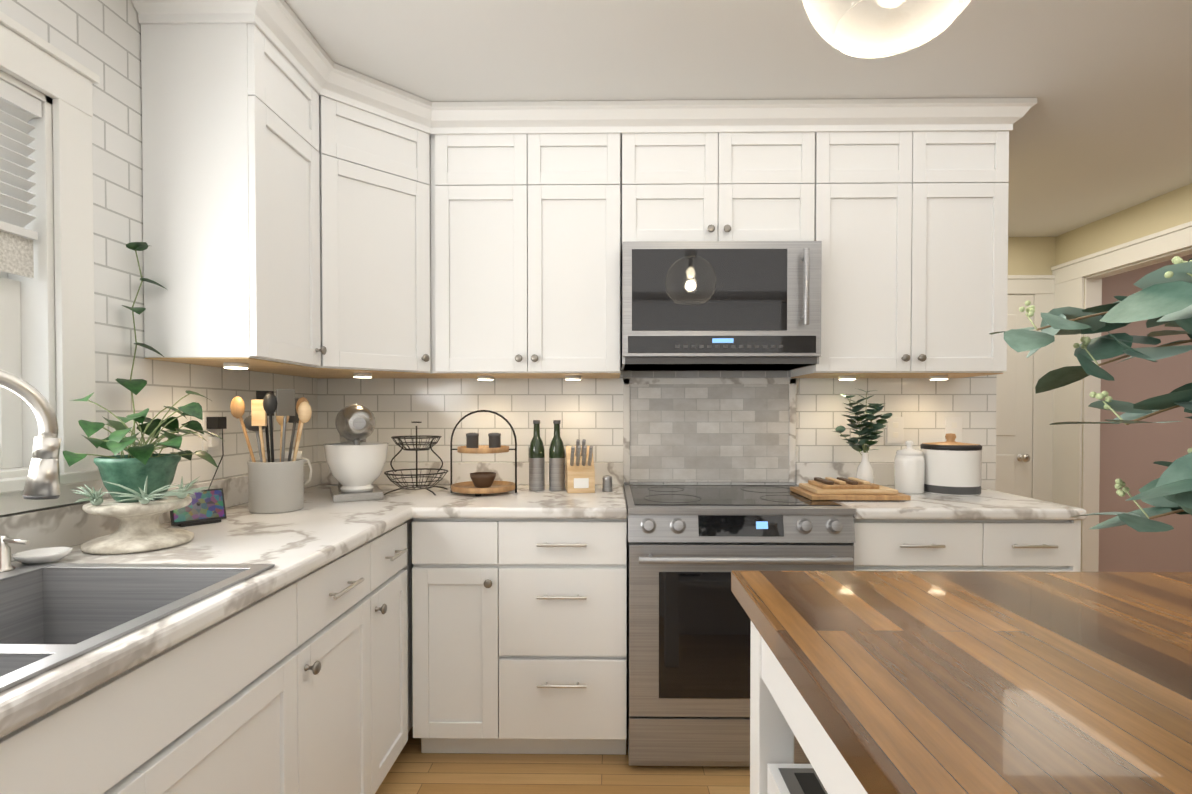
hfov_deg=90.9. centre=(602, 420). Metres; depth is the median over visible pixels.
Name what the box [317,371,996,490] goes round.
wall
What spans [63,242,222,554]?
potted plant
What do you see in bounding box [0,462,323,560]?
backsplash
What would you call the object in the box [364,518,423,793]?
base cabinet
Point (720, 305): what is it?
microwave
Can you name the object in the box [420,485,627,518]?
countertop
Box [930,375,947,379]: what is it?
recessed light
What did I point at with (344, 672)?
base cabinet
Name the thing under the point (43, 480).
faucet
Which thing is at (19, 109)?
window blind
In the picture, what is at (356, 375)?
recessed light
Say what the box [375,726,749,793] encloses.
floor
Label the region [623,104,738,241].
upper cabinet
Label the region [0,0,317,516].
wall
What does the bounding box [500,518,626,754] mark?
base cabinet
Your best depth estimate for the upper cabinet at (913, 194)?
2.30 m
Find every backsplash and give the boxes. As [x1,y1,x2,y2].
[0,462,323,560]
[324,462,623,484]
[623,371,795,482]
[795,463,893,484]
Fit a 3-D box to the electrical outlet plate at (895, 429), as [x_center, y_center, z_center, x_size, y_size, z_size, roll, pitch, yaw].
[1.306,0.044,2.622,0.072,0.116,0.009,0,1,1]
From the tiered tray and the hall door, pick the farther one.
the hall door
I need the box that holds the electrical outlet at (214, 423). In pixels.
[202,414,226,487]
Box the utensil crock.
[230,389,311,513]
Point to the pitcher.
(299, 453)
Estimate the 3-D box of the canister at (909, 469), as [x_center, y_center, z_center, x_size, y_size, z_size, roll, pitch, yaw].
[1.243,0.187,2.379,0.110,0.210,0.110,0,1,1]
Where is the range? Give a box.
[624,484,855,766]
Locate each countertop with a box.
[0,484,450,737]
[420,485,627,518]
[731,570,1191,793]
[797,485,1086,519]
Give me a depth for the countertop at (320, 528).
1.32 m
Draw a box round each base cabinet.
[0,568,319,793]
[320,544,367,793]
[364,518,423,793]
[424,518,499,753]
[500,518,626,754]
[850,518,1007,570]
[1008,520,1080,571]
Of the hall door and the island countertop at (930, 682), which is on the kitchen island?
the island countertop at (930, 682)
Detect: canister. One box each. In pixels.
[894,441,924,493]
[920,433,981,495]
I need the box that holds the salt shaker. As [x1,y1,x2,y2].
[602,475,612,491]
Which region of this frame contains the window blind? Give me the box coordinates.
[0,79,41,277]
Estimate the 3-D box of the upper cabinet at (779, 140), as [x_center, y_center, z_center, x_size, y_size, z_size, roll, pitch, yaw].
[0.615,-0.956,2.457,0.435,0.533,0.322,0,1,1]
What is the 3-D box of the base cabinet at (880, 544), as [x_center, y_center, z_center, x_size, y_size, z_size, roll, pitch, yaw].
[1.109,0.771,2.323,0.499,0.876,0.627,0,1,1]
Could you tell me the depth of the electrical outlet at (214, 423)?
1.92 m
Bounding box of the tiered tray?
[450,410,516,495]
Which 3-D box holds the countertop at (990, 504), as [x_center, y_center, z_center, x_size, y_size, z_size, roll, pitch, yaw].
[1.247,0.313,2.303,0.779,0.038,0.652,0,1,1]
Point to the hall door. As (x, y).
(1014, 392)
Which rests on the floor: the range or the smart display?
the range
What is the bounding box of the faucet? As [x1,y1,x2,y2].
[0,370,60,571]
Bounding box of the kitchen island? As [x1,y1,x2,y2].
[731,590,870,793]
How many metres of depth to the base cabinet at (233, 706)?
1.01 m
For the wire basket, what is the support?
on the countertop at (320, 528)
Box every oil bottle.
[529,420,544,490]
[549,420,564,490]
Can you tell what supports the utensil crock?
on the countertop at (320, 528)
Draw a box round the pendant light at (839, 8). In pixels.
[802,0,970,57]
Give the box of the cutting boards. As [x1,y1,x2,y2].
[790,477,910,499]
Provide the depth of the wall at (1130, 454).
4.00 m
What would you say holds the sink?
in the countertop at (320, 528)
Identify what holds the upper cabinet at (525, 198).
attached to the wall at (589, 411)
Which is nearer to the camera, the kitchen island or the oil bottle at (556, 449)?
the kitchen island
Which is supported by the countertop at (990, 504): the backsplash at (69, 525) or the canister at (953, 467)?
the canister at (953, 467)
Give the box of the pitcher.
[285,450,312,485]
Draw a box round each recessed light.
[223,362,248,368]
[353,373,371,377]
[477,376,493,380]
[565,376,580,380]
[839,376,855,379]
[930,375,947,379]
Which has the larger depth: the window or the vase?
the vase
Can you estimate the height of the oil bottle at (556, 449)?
0.292 m
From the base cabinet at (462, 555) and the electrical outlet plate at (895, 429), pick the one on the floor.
the base cabinet at (462, 555)
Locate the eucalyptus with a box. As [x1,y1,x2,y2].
[989,256,1191,531]
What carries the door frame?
attached to the wall at (1130, 454)
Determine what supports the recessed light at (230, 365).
attached to the upper cabinet at (311, 208)
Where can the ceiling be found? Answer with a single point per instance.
(1102, 127)
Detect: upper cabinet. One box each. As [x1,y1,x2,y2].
[131,0,326,371]
[266,55,430,378]
[423,100,622,377]
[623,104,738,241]
[739,100,822,240]
[790,100,1014,377]
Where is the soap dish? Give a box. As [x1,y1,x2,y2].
[12,547,72,564]
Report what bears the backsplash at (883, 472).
attached to the wall at (589, 411)
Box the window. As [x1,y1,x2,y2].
[0,11,101,514]
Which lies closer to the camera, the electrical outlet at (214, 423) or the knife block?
the electrical outlet at (214, 423)
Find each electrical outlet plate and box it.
[887,417,903,442]
[945,417,961,441]
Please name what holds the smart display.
on the countertop at (320, 528)
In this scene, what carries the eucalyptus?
on the island countertop at (930, 682)
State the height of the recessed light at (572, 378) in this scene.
0.016 m
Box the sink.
[0,563,274,691]
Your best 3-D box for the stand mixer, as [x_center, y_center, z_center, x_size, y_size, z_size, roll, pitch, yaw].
[-0.957,0.116,2.268,0.285,0.356,0.336,0,1,1]
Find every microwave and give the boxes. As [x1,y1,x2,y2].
[621,241,821,370]
[767,764,827,793]
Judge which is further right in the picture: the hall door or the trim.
the trim
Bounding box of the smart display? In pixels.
[170,488,226,526]
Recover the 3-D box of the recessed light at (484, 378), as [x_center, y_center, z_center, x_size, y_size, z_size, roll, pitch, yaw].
[-0.496,-0.177,2.477,0.067,0.016,0.067,0,1,1]
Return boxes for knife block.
[565,439,594,492]
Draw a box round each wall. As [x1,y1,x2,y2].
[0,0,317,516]
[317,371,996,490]
[1008,237,1191,571]
[1055,183,1191,555]
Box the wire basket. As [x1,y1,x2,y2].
[384,421,448,494]
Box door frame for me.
[1008,275,1054,501]
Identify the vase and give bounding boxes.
[833,388,891,482]
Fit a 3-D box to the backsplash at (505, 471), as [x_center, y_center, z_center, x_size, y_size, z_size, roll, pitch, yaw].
[-0.584,0.239,2.641,1.354,0.100,0.020,0,1,1]
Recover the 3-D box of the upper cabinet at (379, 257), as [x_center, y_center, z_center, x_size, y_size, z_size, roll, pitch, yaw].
[-0.990,-0.704,2.306,0.611,1.032,0.673,0,1,1]
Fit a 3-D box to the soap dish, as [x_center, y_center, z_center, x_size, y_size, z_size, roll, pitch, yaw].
[-1.205,0.293,1.263,0.096,0.020,0.096,0,1,1]
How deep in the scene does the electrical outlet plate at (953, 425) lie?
2.61 m
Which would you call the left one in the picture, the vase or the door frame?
the vase
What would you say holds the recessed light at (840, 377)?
attached to the upper cabinet at (913, 194)
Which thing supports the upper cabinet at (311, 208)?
attached to the wall at (101, 39)
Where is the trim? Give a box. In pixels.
[1051,221,1191,571]
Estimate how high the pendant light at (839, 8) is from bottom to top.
0.542 m
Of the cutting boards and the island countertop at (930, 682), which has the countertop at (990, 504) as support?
the cutting boards
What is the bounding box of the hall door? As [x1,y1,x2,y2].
[995,295,1033,497]
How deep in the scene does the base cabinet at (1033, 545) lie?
2.00 m
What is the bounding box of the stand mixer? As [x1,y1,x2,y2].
[323,404,388,502]
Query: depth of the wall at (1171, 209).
3.44 m
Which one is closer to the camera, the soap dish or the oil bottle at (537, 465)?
the soap dish
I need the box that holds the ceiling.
[284,0,1191,236]
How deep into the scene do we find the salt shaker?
2.40 m

